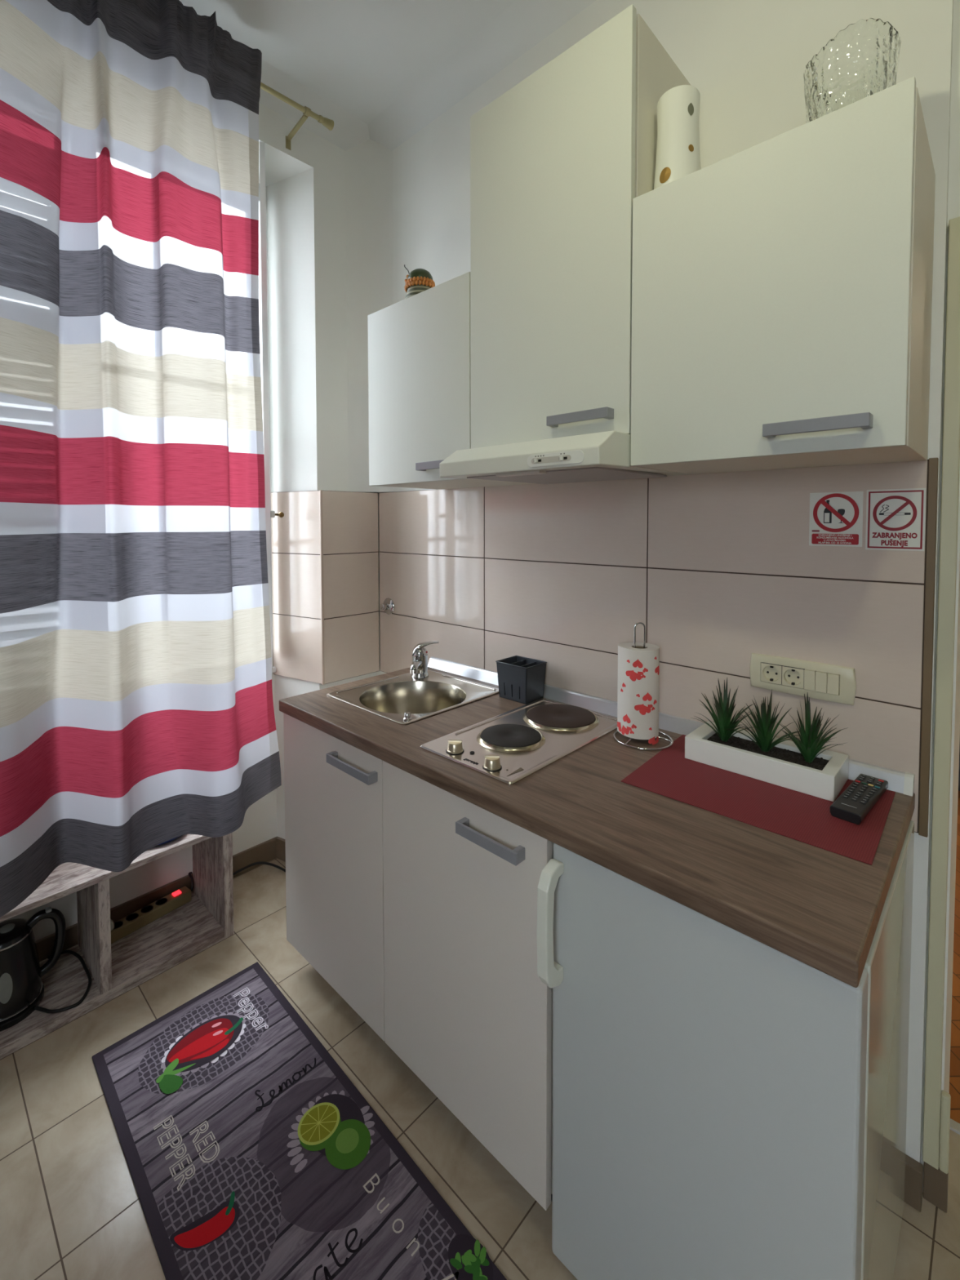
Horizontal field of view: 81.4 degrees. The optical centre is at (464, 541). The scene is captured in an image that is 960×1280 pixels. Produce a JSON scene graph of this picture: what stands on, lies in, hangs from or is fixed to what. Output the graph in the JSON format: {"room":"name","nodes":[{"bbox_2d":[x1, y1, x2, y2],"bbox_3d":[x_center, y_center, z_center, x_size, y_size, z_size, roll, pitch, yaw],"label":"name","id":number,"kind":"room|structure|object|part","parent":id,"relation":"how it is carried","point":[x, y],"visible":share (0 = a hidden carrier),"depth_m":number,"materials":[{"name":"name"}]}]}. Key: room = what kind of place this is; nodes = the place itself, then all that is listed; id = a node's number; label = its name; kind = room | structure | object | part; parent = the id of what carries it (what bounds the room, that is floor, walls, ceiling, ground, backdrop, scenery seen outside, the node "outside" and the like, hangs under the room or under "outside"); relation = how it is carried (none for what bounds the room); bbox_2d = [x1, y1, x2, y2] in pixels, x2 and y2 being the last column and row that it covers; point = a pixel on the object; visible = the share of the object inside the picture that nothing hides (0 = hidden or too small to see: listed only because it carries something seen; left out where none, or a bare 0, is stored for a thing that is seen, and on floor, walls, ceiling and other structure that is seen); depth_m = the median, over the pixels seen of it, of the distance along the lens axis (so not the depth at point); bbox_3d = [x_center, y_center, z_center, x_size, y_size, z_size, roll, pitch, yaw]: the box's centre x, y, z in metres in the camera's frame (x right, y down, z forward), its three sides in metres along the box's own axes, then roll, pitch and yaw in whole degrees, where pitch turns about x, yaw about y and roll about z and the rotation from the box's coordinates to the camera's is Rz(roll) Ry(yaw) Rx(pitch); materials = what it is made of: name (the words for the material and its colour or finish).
{"room":"kitchen","nodes":[
{"label":"kitchen","id":0,"kind":"room"},
{"bbox_2d":[0,102,380,941],"bbox_3d":[-1.452,-0.133,1.548,0.420,2.990,2.720,2,3,44],"label":"wall","id":1,"kind":"structure","parent":0,"point":[305,183],"depth_m":2.22,"materials":[{"name":"white paint"}]},
{"bbox_2d":[35,837,275,961],"bbox_3d":[-1.292,1.310,1.842,0.012,0.085,1.445,2,3,44],"label":"baseboard","id":2,"kind":"structure","parent":1,"relation":"attached to","point":[265,851],"depth_m":2.02,"materials":[{"name":"brown wood"}]},
{"bbox_2d":[258,142,284,672],"bbox_3d":[-1.337,-0.429,1.804,1.466,1.986,0.414,-2,3,-37],"label":"window","id":3,"kind":"structure","parent":1,"relation":"in","point":[263,236],"depth_m":2.03,"materials":[{"name":"white paint"}]},
{"bbox_3d":[-0.722,-0.101,2.075,0.025,0.026,0.028,2,3,44],"label":"catch plate","id":4,"kind":"part","parent":3,"relation":"part of","materials":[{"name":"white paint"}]},
{"bbox_3d":[-1.342,0.551,1.861,0.165,0.023,1.445,2,3,44],"label":"sill","id":5,"kind":"part","parent":3,"relation":"part of","materials":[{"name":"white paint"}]},
{"bbox_3d":[-0.696,-0.100,2.091,0.023,0.022,0.044,2,3,44],"label":"knob","id":6,"kind":"part","parent":3,"relation":"part of","materials":[{"name":"gold metal"}]},
{"bbox_2d":[275,836,285,862],"bbox_3d":[-0.672,1.292,2.290,0.286,0.085,0.021,1,2,31],"label":"baseboard","id":7,"kind":"structure","parent":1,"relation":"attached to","point":[280,842],"depth_m":2.34,"materials":[{"name":"beige tile"}]},
{"bbox_2d":[260,81,333,150],"bbox_3d":[-1.112,-1.473,1.483,0.158,0.083,1.676,2,3,44],"label":"curtain rod","id":8,"kind":"object","parent":1,"relation":"attached to","point":[328,123],"visible":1,"depth_m":1.98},
{"bbox_2d":[0,0,281,917],"bbox_3d":[-1.006,-0.358,1.446,0.261,2.464,1.174,2,3,44],"label":"curtain","id":9,"kind":"object","parent":8,"relation":"hanging from","point":[137,711],"visible":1,"depth_m":1.56,"materials":[{"name":"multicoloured fabric"}]},
{"bbox_2d":[258,59,369,151],"bbox_3d":[-1.295,-1.572,1.333,0.100,0.100,2.710,2,3,44],"label":"cove","id":10,"kind":"object","parent":1,"relation":"attached to","point":[348,131],"depth_m":2.09,"materials":[{"name":"paint"}]},
{"bbox_2d":[270,489,379,684],"bbox_3d":[-0.571,0.178,2.258,0.439,0.761,0.183,0,2,-7],"label":"wall tiles","id":11,"kind":"structure","parent":1,"relation":"attached to","point":[325,544],"depth_m":2.25,"materials":[{"name":"brown tile"}]},
{"bbox_2d":[179,0,516,124],"bbox_3d":[-0.177,-1.631,0.413,3.900,0.080,2.950,2,3,44],"label":"ceiling","id":12,"kind":"structure","parent":0,"point":[361,56],"depth_m":1.82,"materials":[{"name":"paint"}]},
{"bbox_2d":[0,791,959,1279],"bbox_3d":[1.775,1.381,1.666,5.100,0.062,7.300,2,3,44],"label":"floor","id":13,"kind":"structure","parent":0,"point":[71,1209],"depth_m":1.28,"materials":[{"name":"beige tile"}]},
{"bbox_2d":[0,832,234,1059],"bbox_3d":[-1.164,1.163,1.735,0.294,0.384,0.769,2,3,44],"label":"shelf unit","id":14,"kind":"object","parent":13,"relation":"on","point":[116,968],"depth_m":1.75,"materials":[{"name":"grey wood"}]},
{"bbox_2d":[0,906,91,1031],"bbox_3d":[-1.261,1.204,1.623,0.270,0.248,0.278,2,3,44],"label":"electric kettle","id":15,"kind":"object","parent":14,"relation":"on","point":[21,985],"visible":1,"depth_m":1.57,"materials":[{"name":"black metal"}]},
{"bbox_3d":[-1.300,1.106,1.581,0.117,0.021,0.117,2,3,44],"label":"lid","id":16,"kind":"part","parent":15,"relation":"part of","materials":[{"name":"black plastic"}]},
{"bbox_3d":[-1.230,1.178,1.640,0.096,0.197,0.025,-2,3,-39],"label":"handle","id":17,"kind":"part","parent":15,"relation":"part of","materials":[{"name":"black plastic"}]},
{"bbox_2d":[44,906,52,912],"bbox_3d":[-1.224,1.085,1.642,0.020,0.012,0.016,2,3,44],"label":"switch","id":18,"kind":"object","parent":15,"relation":"attached to","point":[48,909],"depth_m":1.64,"materials":[{"name":"grey plastic"}]},
{"bbox_3d":[-1.198,1.316,1.683,0.135,0.019,0.252,-1,2,-27],"label":"power cord","id":19,"kind":"part","parent":15,"relation":"part of","materials":[{"name":"black rubber"}]},
{"bbox_3d":[-1.161,0.980,1.725,0.284,0.018,0.769,2,3,44],"label":"panel","id":20,"kind":"part","parent":14,"relation":"part of","materials":[{"name":"grey wood"}]},
{"bbox_2d":[110,919,114,930],"bbox_3d":[-1.173,1.264,1.842,0.031,0.031,0.031,2,3,44],"label":"plug","id":21,"kind":"object","parent":14,"relation":"attached to","point":[112,923],"visible":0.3,"depth_m":1.84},
{"bbox_2d":[113,920,123,928],"bbox_3d":[-1.159,1.279,1.861,0.038,0.002,0.038,-1,2,-15],"label":"outlet","id":22,"kind":"object","parent":14,"relation":"attached to","point":[118,924],"depth_m":1.86,"materials":[{"name":"black plastic"}]},
{"bbox_2d":[125,912,138,920],"bbox_3d":[-1.130,1.277,1.899,0.038,0.002,0.038,0,2,0],"label":"outlet","id":23,"kind":"object","parent":14,"relation":"attached to","point":[134,916],"depth_m":1.90,"materials":[{"name":"black plastic"}]},
{"bbox_2d":[141,905,153,912],"bbox_3d":[-1.100,1.276,1.937,0.038,0.002,0.038,2,3,45],"label":"outlet","id":24,"kind":"object","parent":14,"relation":"attached to","point":[148,908],"depth_m":1.94,"materials":[{"name":"black plastic"}]},
{"bbox_3d":[-1.088,1.276,1.954,0.058,0.079,0.305,1,3,35],"label":"power strip","id":25,"kind":"part","parent":14,"relation":"part of","materials":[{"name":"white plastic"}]},
{"bbox_2d":[155,897,167,905],"bbox_3d":[-1.071,1.274,1.975,0.038,0.002,0.038,2,3,45],"label":"outlet","id":26,"kind":"object","parent":14,"relation":"attached to","point":[162,901],"depth_m":1.97,"materials":[{"name":"black plastic"}]},
{"bbox_2d":[158,835,180,844],"bbox_3d":[-0.980,0.953,1.820,0.112,0.028,0.156,2,3,44],"label":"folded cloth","id":27,"kind":"object","parent":14,"relation":"on","point":[168,841],"visible":0.06,"depth_m":1.78,"materials":[{"name":"fabric"}]},
{"bbox_2d":[172,889,181,896],"bbox_3d":[-1.039,1.271,2.017,0.020,0.006,0.026,1,3,37],"label":"switch","id":28,"kind":"object","parent":14,"relation":"attached to","point":[178,892],"depth_m":2.01,"materials":[{"name":"red plastic"}]},
{"bbox_3d":[-1.013,1.264,2.070,0.020,0.063,0.048,-1,2,-19],"label":"cord","id":29,"kind":"part","parent":14,"relation":"part of","materials":[{"name":"black rubber"}]},
{"bbox_3d":[-0.903,1.162,1.997,0.284,0.366,0.031,2,3,44],"label":"panel","id":30,"kind":"part","parent":14,"relation":"part of","materials":[{"name":"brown wood"}]},
{"bbox_2d":[232,861,285,875],"bbox_3d":[-0.704,1.324,2.161,0.647,0.030,0.213,0,2,6],"label":"cable","id":31,"kind":"object","parent":13,"relation":"on","point":[260,862],"visible":0.4,"depth_m":2.26,"materials":[{"name":"black rubber"}]},
{"bbox_2d":[92,961,506,1279],"bbox_3d":[-0.313,1.372,1.117,0.454,0.009,1.450,-2,3,-45],"label":"kitchen rug","id":32,"kind":"object","parent":13,"relation":"on","point":[250,1153],"visible":1,"depth_m":1.24,"materials":[{"name":"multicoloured printed fabric"}]},
{"bbox_2d":[283,701,475,1040],"bbox_3d":[-0.197,0.940,1.779,0.502,0.824,0.599,2,3,44],"label":"base cabinet","id":33,"kind":"object","parent":13,"relation":"on","point":[334,834],"visible":0.34,"depth_m":1.55,"materials":[{"name":"beige laminate"}]},
{"bbox_3d":[-0.379,0.903,1.590,0.500,0.732,0.018,2,3,44],"label":"door","id":34,"kind":"part","parent":33,"relation":"part of","materials":[{"name":"beige laminate"}]},
{"bbox_3d":[-0.298,0.593,1.467,0.193,0.024,0.030,2,3,44],"label":"handle","id":35,"kind":"part","parent":33,"relation":"part of","materials":[{"name":"grey metal"}]},
{"bbox_2d":[279,666,915,987],"bbox_3d":[0.170,0.520,1.439,1.494,0.036,0.612,2,3,44],"label":"countertop","id":36,"kind":"structure","parent":33,"relation":"on","point":[821,908],"depth_m":0.98,"materials":[{"name":"brown laminate"}]},
{"bbox_2d":[326,669,498,724],"bbox_3d":[-0.157,0.555,1.803,0.388,0.173,0.425,2,3,44],"label":"sink","id":37,"kind":"object","parent":36,"relation":"in","point":[402,699],"visible":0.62,"depth_m":1.89,"materials":[{"name":"silver metal"}]},
{"bbox_3d":[-0.158,0.487,1.558,0.024,0.018,0.024,2,3,44],"label":"drain knob","id":38,"kind":"part","parent":37,"relation":"part of","materials":[{"name":"silver metal"}]},
{"bbox_2d":[409,640,439,678],"bbox_3d":[-0.166,0.419,1.938,0.097,0.124,0.174,1,2,28],"label":"faucet","id":39,"kind":"object","parent":36,"relation":"on","point":[419,666],"visible":1,"depth_m":1.96,"materials":[{"name":"silver metal"}]},
{"bbox_3d":[-0.162,0.425,1.919,0.029,0.043,0.142,0,2,4],"label":"spout","id":40,"kind":"part","parent":39,"relation":"part of","materials":[{"name":"silver metal"}]},
{"bbox_3d":[-0.137,0.381,1.986,0.095,0.051,0.053,0,2,0],"label":"lever","id":41,"kind":"part","parent":39,"relation":"part of","materials":[{"name":"silver metal"}]},
{"bbox_2d":[420,697,617,785],"bbox_3d":[0.170,0.486,1.450,0.288,0.031,0.510,2,3,44],"label":"cooktop","id":42,"kind":"object","parent":36,"relation":"in","point":[508,748],"visible":0.98,"depth_m":1.39,"materials":[{"name":"metal"}]},
{"bbox_3d":[-0.022,0.489,1.333,0.039,0.022,0.039,2,3,44],"label":"knob","id":43,"kind":"part","parent":42,"relation":"part of","materials":[{"name":"silver metal"}]},
{"bbox_3d":[0.062,0.492,1.245,0.039,0.022,0.039,2,3,44],"label":"knob","id":44,"kind":"part","parent":42,"relation":"part of","materials":[{"name":"silver metal"}]},
{"bbox_2d":[495,655,546,704],"bbox_3d":[0.179,0.433,1.753,0.124,0.114,0.105,2,3,44],"label":"caddy","id":45,"kind":"object","parent":36,"relation":"on","point":[521,679],"visible":1,"depth_m":1.72,"materials":[{"name":"grey plastic"}]},
{"bbox_2d":[613,622,673,750],"bbox_3d":[0.452,0.353,1.410,0.145,0.297,0.145,2,3,44],"label":"paper towel holder","id":46,"kind":"object","parent":36,"relation":"on","point":[671,740],"visible":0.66,"depth_m":1.40,"materials":[{"name":"silver metal"}]},
{"bbox_2d":[617,642,659,744],"bbox_3d":[0.444,0.387,1.422,0.099,0.242,0.096,2,3,44],"label":"paper towel roll","id":47,"kind":"object","parent":46,"relation":"on","point":[638,668],"visible":0.99,"depth_m":1.38,"materials":[{"name":"beige paper"}]},
{"bbox_3d":[0.445,0.347,1.419,0.030,0.286,0.004,0,2,0],"label":"loop stem","id":48,"kind":"part","parent":46,"relation":"part of","materials":[{"name":"silver metal"}]},
{"bbox_2d":[427,656,914,796],"bbox_3d":[0.388,0.476,1.634,1.450,0.036,0.027,2,3,44],"label":"trim","id":49,"kind":"structure","parent":36,"relation":"on","point":[898,781],"depth_m":1.60,"materials":[{"name":"metal"}]},
{"bbox_2d":[621,734,895,865],"bbox_3d":[0.604,0.510,1.164,0.446,0.002,0.347,2,3,44],"label":"placemat","id":50,"kind":"object","parent":36,"relation":"on","point":[797,815],"visible":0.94,"depth_m":1.09,"materials":[{"name":"red fabric"}]},
{"bbox_2d":[684,720,848,801],"bbox_3d":[0.667,0.480,1.245,0.295,0.051,0.140,2,3,44],"label":"planter","id":51,"kind":"object","parent":50,"relation":"on","point":[784,765],"visible":0.93,"depth_m":1.20,"materials":[{"name":"white glazed ceramic"}]},
{"bbox_2d":[691,678,755,742],"bbox_3d":[0.601,0.390,1.287,0.146,0.146,0.128,2,3,44],"label":"grass plant","id":52,"kind":"object","parent":51,"relation":"on","point":[724,712],"visible":0.98,"depth_m":1.28,"materials":[{"name":"plant"}]},
{"bbox_2d":[725,688,799,751],"bbox_3d":[0.663,0.393,1.228,0.158,0.144,0.134,2,3,44],"label":"grass plant","id":53,"kind":"object","parent":51,"relation":"on","point":[765,725],"visible":0.98,"depth_m":1.22,"materials":[{"name":"plant"}]},
{"bbox_2d":[777,693,848,763],"bbox_3d":[0.729,0.392,1.175,0.133,0.151,0.150,0,2,7],"label":"grass plant","id":54,"kind":"object","parent":51,"relation":"on","point":[810,744],"visible":1,"depth_m":1.17,"materials":[{"name":"plant"}]},
{"bbox_2d":[829,773,888,824],"bbox_3d":[0.775,0.500,1.092,0.201,0.021,0.049,-2,3,-41],"label":"remote control","id":55,"kind":"object","parent":50,"relation":"on","point":[853,805],"visible":1,"depth_m":1.07,"materials":[{"name":"black plastic"}]},
{"bbox_2d":[382,760,553,1210],"bbox_3d":[0.165,0.952,1.429,0.502,0.824,0.599,2,3,44],"label":"base cabinet","id":56,"kind":"object","parent":13,"relation":"on","point":[468,1010],"visible":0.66,"depth_m":1.19,"materials":[{"name":"beige laminate"}]},
{"bbox_3d":[0.050,0.605,1.130,0.164,0.024,0.030,2,3,44],"label":"handle","id":57,"kind":"part","parent":56,"relation":"part of","materials":[{"name":"grey metal"}]},
{"bbox_2d":[537,820,914,1279],"bbox_3d":[0.509,0.966,1.066,0.476,0.820,0.610,2,3,44],"label":"refrigerator","id":58,"kind":"object","parent":13,"relation":"on","point":[726,1105],"visible":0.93,"depth_m":0.87,"materials":[{"name":"metal"}]},
{"bbox_3d":[0.156,0.698,1.012,0.023,0.228,0.055,2,3,44],"label":"handle","id":59,"kind":"part","parent":58,"relation":"part of","materials":[{"name":"white plastic"}]},
{"bbox_2d":[950,1118,959,1134],"bbox_3d":[1.445,1.378,1.009,0.860,0.016,0.026,2,3,44],"label":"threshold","id":60,"kind":"object","parent":13,"relation":"on","point":[954,1126],"visible":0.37,"depth_m":1.30,"materials":[{"name":"stone"}]},
{"bbox_2d":[958,743,959,791],"bbox_3d":[2.714,0.738,3.044,1.220,1.118,0.820,2,3,44],"label":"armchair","id":61,"kind":"object","parent":13,"relation":"on","point":[959,744],"visible":0.02,"depth_m":2.77,"materials":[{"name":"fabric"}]},
{"bbox_2d":[375,0,959,1192],"bbox_3d":[0.770,-0.134,1.440,3.900,2.990,0.240,2,3,44],"label":"wall","id":62,"kind":"structure","parent":0,"point":[746,60],"depth_m":1.29,"materials":[{"name":"white paint"}]},
{"bbox_2d":[345,139,394,492],"bbox_3d":[-0.383,-0.930,2.259,0.150,1.452,0.150,2,3,44],"label":"wall corner","id":63,"kind":"structure","parent":62,"relation":"attached to","point":[368,164],"depth_m":2.29,"materials":[{"name":"white paint"}]},
{"bbox_2d":[368,271,537,489],"bbox_3d":[-0.044,-0.462,1.793,0.463,0.559,0.367,2,3,44],"label":"upper cabinet","id":64,"kind":"object","parent":62,"relation":"attached to","point":[420,344],"visible":0.66,"depth_m":1.67,"materials":[{"name":"beige laminate"}]},
{"bbox_2d":[404,264,435,298],"bbox_3d":[-0.145,-0.824,1.834,0.116,0.167,0.116,2,3,44],"label":"figurine","id":65,"kind":"object","parent":64,"relation":"on","point":[418,281],"visible":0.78,"depth_m":1.79,"materials":[{"name":"green ceramic"}]},
{"bbox_3d":[-0.145,-0.458,1.689,0.461,0.559,0.018,2,3,44],"label":"door","id":66,"kind":"part","parent":64,"relation":"part of","materials":[{"name":"beige laminate"}]},
{"bbox_3d":[-0.076,-0.219,1.598,0.160,0.022,0.030,2,3,44],"label":"handle","id":67,"kind":"part","parent":64,"relation":"part of","materials":[{"name":"grey metal"}]},
{"bbox_2d":[367,0,596,151],"bbox_3d":[0.238,-1.588,1.665,1.855,0.100,0.100,2,3,44],"label":"cove","id":68,"kind":"object","parent":62,"relation":"attached to","point":[524,24],"visible":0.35,"depth_m":1.89,"materials":[{"name":"paint"}]},
{"bbox_2d":[470,4,690,448],"bbox_3d":[0.292,-0.689,1.458,0.471,0.894,0.367,2,3,44],"label":"upper cabinet","id":69,"kind":"object","parent":62,"relation":"attached to","point":[559,160],"visible":0.86,"depth_m":1.30,"materials":[{"name":"beige laminate"}]},
{"bbox_2d":[439,431,688,484],"bbox_3d":[0.260,-0.200,1.437,0.464,0.080,0.469,2,3,44],"label":"range hood","id":70,"kind":"object","parent":69,"relation":"attached to","point":[602,455],"visible":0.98,"depth_m":1.27,"materials":[{"name":"white plastic"}]},
{"bbox_3d":[0.184,-0.175,1.192,0.102,0.012,0.001,2,3,44],"label":"slot panel","id":71,"kind":"part","parent":70,"relation":"part of","materials":[{"name":"white plastic"}]},
{"bbox_3d":[0.192,-0.175,1.188,0.146,0.027,0.004,2,3,44],"label":"control panel","id":72,"kind":"part","parent":70,"relation":"part of","materials":[{"name":"white plastic"}]},
{"bbox_2d":[466,466,666,484],"bbox_3d":[0.261,-0.166,1.431,0.380,0.005,0.340,2,3,44],"label":"grille","id":73,"kind":"object","parent":70,"relation":"attached to","point":[584,473],"depth_m":1.39,"materials":[{"name":"grey metal"}]},
{"bbox_3d":[0.261,-0.282,1.269,0.160,0.022,0.030,2,3,44],"label":"handle","id":74,"kind":"part","parent":69,"relation":"part of","materials":[{"name":"grey metal"}]},
{"bbox_2d":[378,457,938,837],"bbox_3d":[0.289,0.195,1.743,1.804,0.763,0.012,2,3,44],"label":"wall tiles","id":75,"kind":"structure","parent":62,"relation":"attached to","point":[718,570],"depth_m":1.45,"materials":[{"name":"brown tile"}]},
{"bbox_2d":[380,598,394,614],"bbox_3d":[-0.326,0.271,2.312,0.069,0.069,0.038,2,3,44],"label":"shutoff valve","id":76,"kind":"object","parent":75,"relation":"attached to","point":[388,606],"visible":1,"depth_m":2.31,"materials":[{"name":"silver metal"}]},
{"bbox_2d":[749,653,856,705],"bbox_3d":[0.764,0.311,1.272,0.213,0.082,0.013,2,3,44],"label":"panel","id":77,"kind":"object","parent":75,"relation":"attached to","point":[821,681],"visible":1,"depth_m":1.26,"materials":[{"name":"beige plastic"}]},
{"bbox_2d":[760,662,781,684],"bbox_3d":[0.723,0.310,1.313,0.044,0.044,0.009,2,3,44],"label":"socket","id":78,"kind":"object","parent":77,"relation":"attached to","point":[771,673],"depth_m":1.31,"materials":[{"name":"beige plastic"}]},
{"bbox_2d":[782,666,804,688],"bbox_3d":[0.755,0.311,1.281,0.044,0.044,0.009,2,3,44],"label":"socket","id":79,"kind":"object","parent":77,"relation":"attached to","point":[793,677],"depth_m":1.28,"materials":[{"name":"beige plastic"}]},
{"bbox_2d":[815,671,827,693],"bbox_3d":[0.795,0.312,1.242,0.022,0.045,0.011,2,3,44],"label":"switch","id":80,"kind":"object","parent":77,"relation":"attached to","point":[821,677],"depth_m":1.24,"materials":[{"name":"beige plastic"}]},
{"bbox_2d":[826,672,839,695],"bbox_3d":[0.811,0.313,1.226,0.022,0.045,0.011,2,3,44],"label":"switch","id":81,"kind":"object","parent":77,"relation":"attached to","point":[833,678],"depth_m":1.22,"materials":[{"name":"beige plastic"}]},
{"bbox_2d":[808,491,863,546],"bbox_3d":[0.811,-0.049,1.221,0.098,0.118,0.002,2,3,44],"label":"warning sign","id":82,"kind":"object","parent":75,"relation":"attached to","point":[836,518],"visible":1,"depth_m":1.22,"materials":[{"name":"white paper"}]},
{"bbox_2d":[823,499,844,523],"bbox_3d":[0.809,-0.065,1.221,0.039,0.051,0.001,2,3,44],"label":"bottle","id":83,"kind":"object","parent":82,"relation":"on","point":[833,509],"depth_m":1.22,"materials":[{"name":"black paper"}]},
{"bbox_3d":[0.811,-0.005,1.222,0.087,0.023,0.001,2,3,44],"label":"text panel","id":84,"kind":"part","parent":82,"relation":"part of","materials":[{"name":"red paper"}]},
{"bbox_2d":[865,488,926,551],"bbox_3d":[0.886,-0.045,1.149,0.097,0.126,0.002,2,3,44],"label":"warning sign","id":85,"kind":"object","parent":75,"relation":"attached to","point":[895,518],"visible":1,"depth_m":1.15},
{"bbox_2d":[630,76,935,474],"bbox_3d":[0.631,-0.442,1.138,0.468,0.563,0.367,2,3,44],"label":"upper cabinet","id":86,"kind":"object","parent":62,"relation":"attached to","point":[782,284],"visible":1,"depth_m":0.99,"materials":[{"name":"beige laminate"}]},
{"bbox_2d":[653,84,701,189],"bbox_3d":[0.466,-0.842,1.218,0.101,0.236,0.101,2,3,44],"label":"vase","id":87,"kind":"object","parent":86,"relation":"on","point":[677,148],"visible":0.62,"depth_m":1.18,"materials":[{"name":"white ceramic"}]},
{"bbox_3d":[0.595,-0.196,0.947,0.156,0.022,0.030,2,3,44],"label":"handle","id":88,"kind":"part","parent":86,"relation":"part of","materials":[{"name":"grey metal"}]},
{"bbox_2d":[803,17,901,123],"bbox_3d":[0.717,-0.814,1.040,0.148,0.192,0.148,2,3,44],"label":"crystal vase","id":89,"kind":"object","parent":86,"relation":"on","point":[861,61],"visible":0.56,"depth_m":0.98,"materials":[{"name":"clear glass"}]},
{"bbox_2d":[904,1154,923,1212],"bbox_3d":[0.865,1.328,1.220,0.210,0.084,0.024,2,3,44],"label":"baseboard","id":90,"kind":"structure","parent":62,"relation":"attached to","point":[913,1169],"depth_m":1.15,"materials":[{"name":"beige tile"}]},
{"bbox_2d":[923,1161,948,1213],"bbox_3d":[0.976,1.331,1.156,0.038,0.082,0.014,2,3,44],"label":"baseboard","id":91,"kind":"structure","parent":62,"relation":"in","point":[935,1182],"depth_m":1.15,"materials":[{"name":"beige tile"}]},
{"bbox_2d":[922,216,959,1173],"bbox_3d":[1.279,0.381,0.823,0.896,2.003,0.019,2,3,44],"label":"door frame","id":92,"kind":"structure","parent":62,"relation":"in","point":[936,1117],"depth_m":1.12,"materials":[{"name":"paint"}]}
]}

